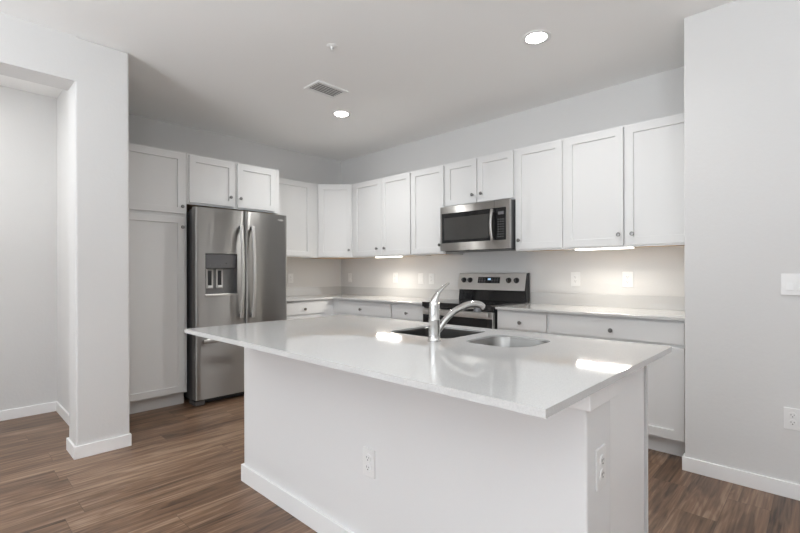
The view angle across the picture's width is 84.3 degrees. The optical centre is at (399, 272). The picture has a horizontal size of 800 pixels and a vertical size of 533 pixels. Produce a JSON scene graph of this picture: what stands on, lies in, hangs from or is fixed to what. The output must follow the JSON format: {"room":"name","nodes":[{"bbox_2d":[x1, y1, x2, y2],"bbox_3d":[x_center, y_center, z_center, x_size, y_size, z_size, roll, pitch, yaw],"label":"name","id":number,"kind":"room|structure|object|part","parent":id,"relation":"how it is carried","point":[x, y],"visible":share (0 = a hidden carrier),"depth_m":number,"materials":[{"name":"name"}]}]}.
{"room":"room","nodes":[
{"label":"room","id":0,"kind":"room"},
{"bbox_2d":[0,86,57,410],"bbox_3d":[-3.364,-0.160,2.785,1.285,2.736,2.459,0,0,44],"label":"wall","id":1,"kind":"structure","parent":0,"point":[28,120],"depth_m":3.73,"materials":[{"name":"white paint"}]},
{"bbox_2d":[0,401,68,449],"bbox_3d":[-3.304,1.167,2.735,1.135,0.082,2.065,0,0,44],"label":"baseboard","id":2,"kind":"structure","parent":1,"relation":"attached to","point":[20,412],"depth_m":3.71,"materials":[{"name":"white paint"}]},
{"bbox_2d":[0,13,76,90],"bbox_3d":[-2.854,-1.384,2.232,0.220,0.291,1.969,0,0,44],"label":"wall header","id":3,"kind":"structure","parent":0,"point":[29,51],"depth_m":2.74,"materials":[{"name":"white paint"}]},
{"bbox_2d":[57,90,68,412],"bbox_3d":[-2.525,-0.162,3.549,1.140,2.736,0.194,0,0,44],"label":"wall partition","id":4,"kind":"structure","parent":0,"point":[62,99],"depth_m":3.69,"materials":[{"name":"white paint"}]},
{"bbox_2d":[68,38,129,445],"bbox_3d":[-2.072,-0.164,3.046,0.220,2.736,0.309,0,0,44],"label":"wall column","id":5,"kind":"structure","parent":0,"point":[98,101],"depth_m":2.95,"materials":[{"name":"white paint"}]},
{"bbox_2d":[67,433,131,459],"bbox_3d":[-2.066,1.163,3.039,0.233,0.082,0.328,0,0,44],"label":"baseboard","id":6,"kind":"structure","parent":5,"relation":"attached to","point":[76,452],"depth_m":2.94,"materials":[{"name":"white paint"}]},
{"bbox_2d":[129,114,340,287],"bbox_3d":[-1.886,-0.164,5.107,0.150,2.736,2.941,0,0,44],"label":"wall","id":7,"kind":"structure","parent":0,"point":[292,165],"depth_m":5.27,"materials":[{"name":"white paint"}]},
{"bbox_2d":[186,153,278,213],"bbox_3d":[-1.827,-0.861,4.577,0.672,0.465,0.951,0,0,44],"label":"upper cabinet","id":8,"kind":"object","parent":7,"relation":"attached to","point":[210,182],"visible":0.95,"depth_m":4.31,"materials":[{"name":"white paint"}]},
{"bbox_3d":[-1.780,-0.861,4.197,0.019,0.433,0.431,0,0,44],"label":"door","id":9,"kind":"part","parent":8,"relation":"part of","materials":[{"name":"white paint"}]},
{"bbox_3d":[-1.466,-0.862,4.525,0.019,0.433,0.419,0,0,44],"label":"door","id":10,"kind":"part","parent":8,"relation":"part of","materials":[{"name":"white paint"}]},
{"bbox_2d":[288,274,292,282],"bbox_3d":[-1.368,0.072,5.532,0.009,0.118,0.076,0,0,44],"label":"wall outlet","id":11,"kind":"object","parent":7,"relation":"attached to","point":[290,276],"visible":1,"depth_m":5.53,"materials":[{"name":"white plastic"}]},
{"bbox_2d":[275,178,317,257],"bbox_3d":[-1.360,-0.639,5.292,0.356,0.911,0.722,0,0,44],"label":"upper cabinet","id":12,"kind":"object","parent":7,"relation":"attached to","point":[298,200],"visible":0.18,"depth_m":5.28,"materials":[{"name":"white paint"}]},
{"bbox_2d":[0,0,735,161],"bbox_3d":[-0.411,-1.586,0.469,8.800,0.100,8.000,0,0,44],"label":"ceiling","id":13,"kind":"structure","parent":0,"point":[410,70],"depth_m":3.13,"materials":[{"name":"white paint"}]},
{"bbox_2d":[304,80,348,98],"bbox_3d":[-0.617,-1.532,3.704,0.210,0.008,0.310,0,0,44],"label":"ceiling vent","id":14,"kind":"object","parent":13,"relation":"in","point":[320,87],"visible":1,"depth_m":3.69,"materials":[{"name":"white metal"}]},
{"bbox_2d":[327,43,336,51],"bbox_3d":[-0.461,-1.520,2.994,0.066,0.033,0.066,0,0,44],"label":"sprinkler","id":15,"kind":"object","parent":13,"relation":"attached to","point":[331,46],"visible":1,"depth_m":2.99,"materials":[{"name":"white metal"}]},
{"bbox_2d":[332,110,350,117],"bbox_3d":[-0.566,-1.533,4.271,0.188,0.006,0.188,0,0,44],"label":"recessed light","id":16,"kind":"object","parent":13,"relation":"in","point":[338,113],"visible":1,"depth_m":4.25,"materials":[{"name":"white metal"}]},
{"bbox_2d":[522,30,551,44],"bbox_3d":[0.893,-1.537,2.893,0.188,0.006,0.188,0,0,44],"label":"recessed light","id":17,"kind":"object","parent":13,"relation":"in","point":[536,37],"visible":1,"depth_m":2.89,"materials":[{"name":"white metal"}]},
{"bbox_2d":[0,394,799,532],"bbox_3d":[-0.403,1.250,0.469,8.800,0.100,8.000,0,0,44],"label":"floor","id":18,"kind":"structure","parent":0,"point":[180,472],"depth_m":2.44,"materials":[{"name":"brown wood"}]},
{"bbox_2d":[129,142,186,413],"bbox_3d":[-2.378,0.057,3.996,0.670,2.297,0.650,0,0,44],"label":"pantry cabinet","id":19,"kind":"object","parent":18,"relation":"on","point":[157,176],"visible":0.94,"depth_m":3.85,"materials":[{"name":"white paint"}]},
{"bbox_3d":[-2.165,0.288,3.791,0.019,1.578,0.607,0,0,44],"label":"door","id":20,"kind":"part","parent":19,"relation":"part of","materials":[{"name":"white paint"}]},
{"bbox_3d":[-2.168,-0.804,3.791,0.019,0.544,0.607,0,0,44],"label":"door","id":21,"kind":"part","parent":19,"relation":"part of","materials":[{"name":"white paint"}]},
{"bbox_2d":[184,206,286,406],"bbox_3d":[-1.738,0.305,4.507,0.833,1.797,0.934,0,0,44],"label":"refrigerator","id":22,"kind":"object","parent":18,"relation":"on","point":[237,260],"visible":0.77,"depth_m":4.16,"materials":[{"name":"grey metal"}]},
{"bbox_3d":[-1.761,0.056,4.080,0.020,0.180,0.066,0,0,44],"label":"paddle frame","id":23,"kind":"part","parent":22,"relation":"part of","materials":[{"name":"silver metal"}]},
{"bbox_3d":[-1.459,0.615,4.241,0.042,0.034,0.826,0,0,44],"label":"handle","id":24,"kind":"part","parent":22,"relation":"part of","materials":[{"name":"silver metal"}]},
{"bbox_3d":[-1.523,0.851,4.303,0.083,0.587,0.934,0,0,44],"label":"freezer drawer","id":25,"kind":"part","parent":22,"relation":"part of","materials":[{"name":"silver metal"}]},
{"bbox_3d":[-1.688,-0.023,4.133,0.083,1.142,0.464,0,0,44],"label":"dispenser door","id":26,"kind":"part","parent":22,"relation":"part of","materials":[{"name":"silver metal"}]},
{"bbox_3d":[-1.697,0.055,4.146,0.020,0.180,0.066,0,0,44],"label":"paddle frame","id":27,"kind":"part","parent":22,"relation":"part of","materials":[{"name":"silver metal"}]},
{"bbox_3d":[-1.683,-0.108,4.135,0.057,0.132,0.290,0,0,44],"label":"control panel","id":28,"kind":"part","parent":22,"relation":"part of","materials":[{"name":"grey plastic"}]},
{"bbox_3d":[-1.495,-0.012,4.196,0.051,0.882,0.039,0,0,44],"label":"handle","id":29,"kind":"part","parent":22,"relation":"part of","materials":[{"name":"silver metal"}]},
{"bbox_3d":[-1.413,-0.010,4.281,0.051,0.887,0.039,0,0,44],"label":"handle","id":30,"kind":"part","parent":22,"relation":"part of","materials":[{"name":"silver metal"}]},
{"bbox_3d":[-1.363,-0.024,4.472,0.083,1.142,0.464,0,0,44],"label":"plain door","id":31,"kind":"part","parent":22,"relation":"part of","materials":[{"name":"silver metal"}]},
{"bbox_2d":[287,299,332,319],"bbox_3d":[-1.039,0.756,5.410,0.648,0.890,1.332,0,0,44],"label":"base cabinet","id":32,"kind":"object","parent":18,"relation":"on","point":[308,308],"visible":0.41,"depth_m":5.01,"materials":[{"name":"white paint"}]},
{"bbox_3d":[-1.079,0.779,4.956,0.019,0.586,0.580,0,0,44],"label":"door","id":33,"kind":"part","parent":32,"relation":"part of","materials":[{"name":"white paint"}]},
{"bbox_3d":[-1.076,0.397,4.960,0.019,0.134,0.592,0,0,44],"label":"drawer","id":34,"kind":"part","parent":32,"relation":"part of","materials":[{"name":"white paint"}]},
{"bbox_2d":[287,286,458,304],"bbox_3d":[-0.534,0.248,4.928,2.048,0.123,1.332,0,0,44],"label":"countertop","id":35,"kind":"structure","parent":32,"relation":"on","point":[374,294],"depth_m":5.33,"materials":[{"name":"white stone"}]},
{"bbox_2d":[333,299,392,318],"bbox_3d":[-0.242,0.754,5.122,0.998,0.890,0.648,0,0,44],"label":"base cabinet","id":36,"kind":"object","parent":18,"relation":"on","point":[340,307],"visible":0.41,"depth_m":4.87,"materials":[{"name":"white paint"}]},
{"bbox_2d":[393,303,423,321],"bbox_3d":[0.281,0.753,4.621,0.448,0.890,0.648,0,0,44],"label":"base cabinet","id":37,"kind":"object","parent":18,"relation":"on","point":[401,311],"visible":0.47,"depth_m":4.40,"materials":[{"name":"white paint"}]},
{"bbox_2d":[241,347,647,532],"bbox_3d":[0.052,0.753,2.138,1.982,0.891,0.745,0,0,44],"label":"kitchen island","id":38,"kind":"object","parent":18,"relation":"on","point":[444,463],"visible":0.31,"depth_m":1.63,"materials":[{"name":"white paint"}]},
{"bbox_3d":[-0.134,1.151,1.944,1.980,0.096,0.203,0,0,44],"label":"baseboard","id":39,"kind":"part","parent":38,"relation":"part of","materials":[{"name":"white paint"}]},
{"bbox_2d":[363,446,374,478],"bbox_3d":[-0.129,0.777,1.808,0.072,0.116,0.010,0,0,44],"label":"wall outlet","id":40,"kind":"object","parent":38,"relation":"attached to","point":[368,454],"visible":1,"depth_m":1.80,"materials":[{"name":"white plastic"}]},
{"bbox_2d":[365,454,370,461],"bbox_3d":[-0.131,0.757,1.806,0.034,0.033,0.003,0,0,44],"label":"receptacle","id":41,"kind":"object","parent":40,"relation":"attached to","point":[367,456],"depth_m":1.80,"materials":[{"name":"grey plastic"}]},
{"bbox_2d":[365,463,370,471],"bbox_3d":[-0.131,0.796,1.806,0.034,0.033,0.003,0,0,44],"label":"receptacle","id":42,"kind":"object","parent":40,"relation":"attached to","point":[367,465],"depth_m":1.81,"materials":[{"name":"grey plastic"}]},
{"bbox_2d":[185,314,671,418],"bbox_3d":[-0.032,0.298,1.999,1.968,0.020,1.077,0,0,44],"label":"island countertop","id":43,"kind":"structure","parent":38,"relation":"on","point":[543,380],"depth_m":1.52,"materials":[{"name":"white stone"}]},
{"bbox_2d":[428,282,484,341],"bbox_3d":[0.244,0.164,1.909,0.280,0.247,0.058,0,0,-26],"label":"faucet","id":44,"kind":"object","parent":43,"relation":"on","point":[436,326],"visible":1,"depth_m":1.85,"materials":[{"name":"silver metal"}]},
{"bbox_3d":[0.165,0.092,1.871,0.089,0.102,0.040,0,0,-28],"label":"lever","id":45,"kind":"part","parent":44,"relation":"part of","materials":[{"name":"silver metal"}]},
{"bbox_3d":[0.222,0.200,1.895,0.186,0.139,0.036,0,0,-25],"label":"spout","id":46,"kind":"part","parent":44,"relation":"part of","materials":[{"name":"silver metal"}]},
{"bbox_2d":[394,327,547,346],"bbox_3d":[0.310,0.384,2.035,0.735,0.179,0.355,0,0,44],"label":"sink","id":47,"kind":"object","parent":43,"relation":"in","point":[445,333],"visible":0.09,"depth_m":2.03,"materials":[{"name":"silver metal"}]},
{"bbox_3d":[0.183,0.384,2.165,0.372,0.179,0.343,0,0,44],"label":"bowl","id":48,"kind":"part","parent":47,"relation":"part of","materials":[{"name":"silver metal"}]},
{"bbox_3d":[0.454,0.378,1.856,0.279,0.169,0.295,0,0,44],"label":"bowl","id":49,"kind":"part","parent":47,"relation":"part of","materials":[{"name":"silver metal"}]},
{"bbox_2d":[595,443,605,491],"bbox_3d":[0.579,0.559,1.270,0.010,0.117,0.074,0,0,44],"label":"wall outlet","id":50,"kind":"object","parent":38,"relation":"attached to","point":[600,453],"visible":1,"depth_m":1.26,"materials":[{"name":"white plastic"}]},
{"bbox_2d":[600,455,604,466],"bbox_3d":[0.581,0.539,1.268,0.003,0.033,0.034,0,0,44],"label":"receptacle","id":51,"kind":"object","parent":50,"relation":"attached to","point":[602,457],"depth_m":1.26,"materials":[{"name":"grey plastic"}]},
{"bbox_2d":[600,468,604,479],"bbox_3d":[0.581,0.579,1.268,0.003,0.033,0.034,0,0,44],"label":"receptacle","id":52,"kind":"object","parent":50,"relation":"attached to","point":[602,470],"depth_m":1.26,"materials":[{"name":"grey plastic"}]},
{"bbox_3d":[0.771,0.751,1.535,0.019,0.891,0.459,0,0,44],"label":"panel","id":53,"kind":"part","parent":38,"relation":"part of","materials":[{"name":"white paint"}]},
{"bbox_3d":[0.873,0.701,1.813,0.256,0.730,0.019,0,0,44],"label":"door","id":54,"kind":"part","parent":38,"relation":"part of","materials":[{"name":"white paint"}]},
{"bbox_2d":[422,273,529,328],"bbox_3d":[0.705,0.599,4.172,0.780,1.195,0.674,0,0,44],"label":"range","id":55,"kind":"object","parent":18,"relation":"on","point":[494,290],"visible":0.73,"depth_m":4.19,"materials":[{"name":"silver metal"}]},
{"bbox_3d":[0.475,0.359,3.933,0.717,0.040,0.012,0,0,44],"label":"handle","id":56,"kind":"part","parent":55,"relation":"part of","materials":[{"name":"silver metal"}]},
{"bbox_3d":[0.507,0.649,3.965,0.769,0.627,0.034,0,0,44],"label":"oven door","id":57,"kind":"part","parent":55,"relation":"part of","materials":[{"name":"black glass"}]},
{"bbox_3d":[0.513,0.312,3.972,0.769,0.040,0.017,0,0,44],"label":"vent trim","id":58,"kind":"part","parent":55,"relation":"part of","materials":[{"name":"black plastic"}]},
{"bbox_2d":[422,299,525,310],"bbox_3d":[0.691,0.297,4.158,0.777,0.046,0.583,0,0,44],"label":"cooktop","id":59,"kind":"object","parent":55,"relation":"in","point":[490,304],"depth_m":4.07,"materials":[{"name":"black glass"}]},
{"bbox_2d":[497,309,548,333],"bbox_3d":[1.174,0.750,3.767,0.451,0.890,0.648,0,0,44],"label":"base cabinet","id":60,"kind":"object","parent":18,"relation":"on","point":[512,320],"visible":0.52,"depth_m":3.54,"materials":[{"name":"white paint"}]},
{"bbox_2d":[549,313,684,456],"bbox_3d":[1.670,0.749,3.292,0.920,0.890,0.648,0,0,44],"label":"base cabinet","id":61,"kind":"object","parent":18,"relation":"on","point":[666,374],"visible":0.38,"depth_m":2.89,"materials":[{"name":"white paint"}]},
{"bbox_2d":[495,292,684,320],"bbox_3d":[1.512,0.242,3.453,1.374,0.123,0.635,0,0,44],"label":"countertop","id":62,"kind":"structure","parent":61,"relation":"on","point":[627,306],"depth_m":3.51,"materials":[{"name":"white stone"}]},
{"bbox_3d":[1.469,0.390,3.090,0.888,0.134,0.019,0,0,44],"label":"drawer","id":63,"kind":"part","parent":61,"relation":"part of","materials":[{"name":"white paint"}]},
{"bbox_3d":[1.631,0.771,2.936,0.444,0.586,0.019,0,0,44],"label":"door","id":64,"kind":"part","parent":61,"relation":"part of","materials":[{"name":"white paint"}]},
{"bbox_2d":[341,66,684,302],"bbox_3d":[0.704,-0.171,4.768,4.362,2.736,0.150,0,0,44],"label":"wall","id":65,"kind":"structure","parent":0,"point":[657,271],"depth_m":4.06,"materials":[{"name":"white paint"}]},
{"bbox_2d":[309,184,362,258],"bbox_3d":[-0.804,-0.641,5.681,0.620,0.911,0.614,0,0,44],"label":"upper cabinet","id":66,"kind":"object","parent":65,"relation":"attached to","point":[335,201],"visible":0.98,"depth_m":5.46,"materials":[{"name":"white paint"}]},
{"bbox_3d":[-0.802,-0.641,5.460,0.406,0.883,0.019,0,0,-1],"label":"door","id":67,"kind":"part","parent":66,"relation":"part of","materials":[{"name":"white paint"}]},
{"bbox_2d":[348,273,351,281],"bbox_3d":[-0.679,0.069,5.980,0.070,0.118,0.012,0,0,44],"label":"light switch","id":68,"kind":"object","parent":65,"relation":"attached to","point":[349,274],"visible":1,"depth_m":5.97,"materials":[{"name":"white plastic"}]},
{"bbox_2d":[287,286,458,298],"bbox_3d":[-0.534,0.238,4.928,2.048,0.103,1.332,0,0,44],"label":"backsplash","id":69,"kind":"structure","parent":65,"relation":"attached to","point":[378,291],"depth_m":5.55,"materials":[{"name":"white stone"}]},
{"bbox_2d":[353,171,413,257],"bbox_3d":[-0.140,-0.642,5.225,0.988,0.911,0.356,0,0,44],"label":"upper cabinet","id":70,"kind":"object","parent":65,"relation":"attached to","point":[382,215],"visible":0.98,"depth_m":5.07,"materials":[{"name":"white paint"}]},
{"bbox_3d":[-0.385,-0.642,5.268,0.484,0.883,0.019,0,0,44],"label":"door","id":71,"kind":"part","parent":70,"relation":"part of","materials":[{"name":"white paint"}]},
{"bbox_2d":[375,256,402,257],"bbox_3d":[-0.132,-0.186,5.118,0.390,0.019,0.070,0,0,44],"label":"light","id":72,"kind":"object","parent":70,"relation":"attached to","point":[387,256],"visible":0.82,"depth_m":5.11,"materials":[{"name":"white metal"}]},
{"bbox_3d":[-0.048,-0.643,4.945,0.444,0.883,0.019,0,0,44],"label":"door","id":73,"kind":"part","parent":70,"relation":"part of","materials":[{"name":"white paint"}]},
{"bbox_2d":[393,273,397,282],"bbox_3d":[-0.058,0.061,5.387,0.078,0.122,0.010,0,0,44],"label":"wall outlet","id":74,"kind":"object","parent":65,"relation":"attached to","point":[395,275],"visible":1,"depth_m":5.38,"materials":[{"name":"white plastic"}]},
{"bbox_2d":[418,273,422,283],"bbox_3d":[0.238,0.068,5.103,0.078,0.122,0.012,0,0,44],"label":"light switch","id":75,"kind":"object","parent":65,"relation":"attached to","point":[420,275],"visible":1,"depth_m":5.10,"materials":[{"name":"white plastic"}]},
{"bbox_2d":[429,273,433,283],"bbox_3d":[0.354,0.068,4.994,0.078,0.122,0.009,0,0,44],"label":"wall outlet","id":76,"kind":"object","parent":65,"relation":"attached to","point":[431,275],"visible":1,"depth_m":4.99,"materials":[{"name":"white plastic"}]},
{"bbox_2d":[411,164,462,255],"bbox_3d":[0.383,-0.644,4.724,0.460,0.911,0.356,0,0,44],"label":"upper cabinet","id":77,"kind":"object","parent":65,"relation":"attached to","point":[427,184],"visible":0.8,"depth_m":4.63,"materials":[{"name":"white paint"}]},
{"bbox_3d":[0.287,-0.644,4.624,0.436,0.883,0.019,0,0,44],"label":"door","id":78,"kind":"part","parent":77,"relation":"part of","materials":[{"name":"white paint"}]},
{"bbox_2d":[445,149,515,206],"bbox_3d":[0.832,-0.877,4.294,0.786,0.447,0.356,0,0,44],"label":"upper cabinet","id":79,"kind":"object","parent":65,"relation":"attached to","point":[491,177],"visible":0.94,"depth_m":4.15,"materials":[{"name":"white paint"}]},
{"bbox_3d":[0.595,-0.877,4.329,0.371,0.419,0.019,0,0,44],"label":"door","id":80,"kind":"part","parent":79,"relation":"part of","materials":[{"name":"white paint"}]},
{"bbox_2d":[440,199,515,252],"bbox_3d":[0.799,-0.430,4.257,0.770,0.437,0.453,0,0,44],"label":"microwave","id":81,"kind":"object","parent":79,"relation":"attached to","point":[488,226],"visible":0.98,"depth_m":4.09,"materials":[{"name":"grey metal"}]},
{"bbox_3d":[0.641,-0.436,4.194,0.594,0.290,0.027,0,0,44],"label":"door","id":82,"kind":"part","parent":81,"relation":"part of","materials":[{"name":"black glass"}]},
{"bbox_3d":[0.814,-0.431,3.956,0.027,0.286,0.037,0,0,44],"label":"handle","id":83,"kind":"part","parent":81,"relation":"part of","materials":[{"name":"silver metal"}]},
{"bbox_3d":[0.900,-0.437,3.945,0.121,0.290,0.028,0,0,44],"label":"control panel","id":84,"kind":"part","parent":81,"relation":"part of","materials":[{"name":"black glass"}]},
{"bbox_3d":[0.874,-0.877,4.062,0.378,0.419,0.019,0,0,44],"label":"door","id":85,"kind":"part","parent":79,"relation":"part of","materials":[{"name":"white paint"}]},
{"bbox_2d":[515,138,575,251],"bbox_3d":[1.276,-0.646,3.870,0.441,0.911,0.356,0,0,44],"label":"upper cabinet","id":86,"kind":"object","parent":65,"relation":"attached to","point":[539,168],"visible":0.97,"depth_m":3.77,"materials":[{"name":"white paint"}]},
{"bbox_2d":[571,272,579,285],"bbox_3d":[1.534,0.056,3.865,0.082,0.125,0.009,0,0,44],"label":"wall outlet","id":87,"kind":"object","parent":65,"relation":"attached to","point":[575,276],"visible":1,"depth_m":3.86,"materials":[{"name":"white plastic"}]},
{"bbox_2d":[573,275,576,282],"bbox_3d":[1.532,0.056,3.864,0.033,0.067,0.003,0,0,44],"label":"receptacle","id":88,"kind":"object","parent":87,"relation":"attached to","point":[574,276],"depth_m":3.86,"materials":[{"name":"grey plastic"}]},
{"bbox_2d":[564,112,683,249],"bbox_3d":[1.768,-0.648,3.399,0.920,0.911,0.356,0,0,44],"label":"upper cabinet","id":89,"kind":"object","parent":65,"relation":"attached to","point":[624,185],"visible":0.92,"depth_m":3.28,"materials":[{"name":"white paint"}]},
{"bbox_3d":[1.510,-0.647,3.455,0.442,0.883,0.019,0,0,44],"label":"door","id":90,"kind":"part","parent":89,"relation":"part of","materials":[{"name":"white paint"}]},
{"bbox_2d":[575,247,633,250],"bbox_3d":[1.595,-0.191,3.466,0.430,0.019,0.070,0,0,44],"label":"light","id":91,"kind":"object","parent":89,"relation":"attached to","point":[617,247],"visible":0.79,"depth_m":3.45,"materials":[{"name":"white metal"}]},
{"bbox_3d":[1.837,-0.648,3.142,0.440,0.883,0.019,0,0,44],"label":"door","id":92,"kind":"part","parent":89,"relation":"part of","materials":[{"name":"white paint"}]},
{"bbox_2d":[622,272,632,286],"bbox_3d":[1.840,0.055,3.572,0.082,0.125,0.010,0,0,44],"label":"wall outlet","id":93,"kind":"object","parent":65,"relation":"attached to","point":[627,277],"visible":1,"depth_m":3.57,"materials":[{"name":"white plastic"}]},
{"bbox_2d":[531,292,684,310],"bbox_3d":[1.726,0.232,3.677,1.374,0.103,0.014,0,0,44],"label":"backsplash","id":94,"kind":"structure","parent":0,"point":[603,300],"depth_m":3.64,"materials":[{"name":"white stone"}]},
{"bbox_2d":[684,0,799,483],"bbox_3d":[3.576,-0.179,1.514,4.288,2.736,0.884,0,0,44],"label":"wall","id":95,"kind":"structure","parent":0,"point":[742,57],"depth_m":2.49,"materials":[{"name":"white paint"}]},
{"bbox_2d":[682,453,799,500],"bbox_3d":[3.261,1.149,1.263,4.201,0.082,0.107,0,0,44],"label":"baseboard","id":96,"kind":"structure","parent":95,"relation":"attached to","point":[747,479],"depth_m":2.47,"materials":[{"name":"white paint"}]},
{"bbox_2d":[781,274,799,294],"bbox_3d":[2.080,0.062,2.326,0.117,0.115,0.012,0,0,44],"label":"light switch","id":97,"kind":"object","parent":95,"relation":"attached to","point":[790,283],"visible":1,"depth_m":2.34,"materials":[{"name":"white plastic"}]},
{"bbox_3d":[2.063,0.062,2.341,0.035,0.070,0.001,0,0,44],"label":"rocker frame","id":98,"kind":"part","parent":97,"relation":"part of","materials":[{"name":"white plastic"}]},
{"bbox_2d":[784,407,799,430],"bbox_3d":[2.074,0.773,2.335,0.072,0.115,0.010,0,0,44],"label":"wall outlet","id":99,"kind":"object","parent":95,"relation":"attached to","point":[791,415],"visible":1,"depth_m":2.33,"materials":[{"name":"white plastic"}]},
{"bbox_2d":[788,412,796,418],"bbox_3d":[2.072,0.753,2.333,0.034,0.033,0.003,0,0,44],"label":"receptacle","id":100,"kind":"object","parent":99,"relation":"attached to","point":[791,415],"depth_m":2.33,"materials":[{"name":"grey plastic"}]},
{"bbox_2d":[788,420,796,425],"bbox_3d":[2.072,0.792,2.333,0.034,0.033,0.003,0,0,44],"label":"receptacle","id":101,"kind":"object","parent":99,"relation":"attached to","point":[790,422],"depth_m":2.33,"materials":[{"name":"grey plastic"}]}
]}

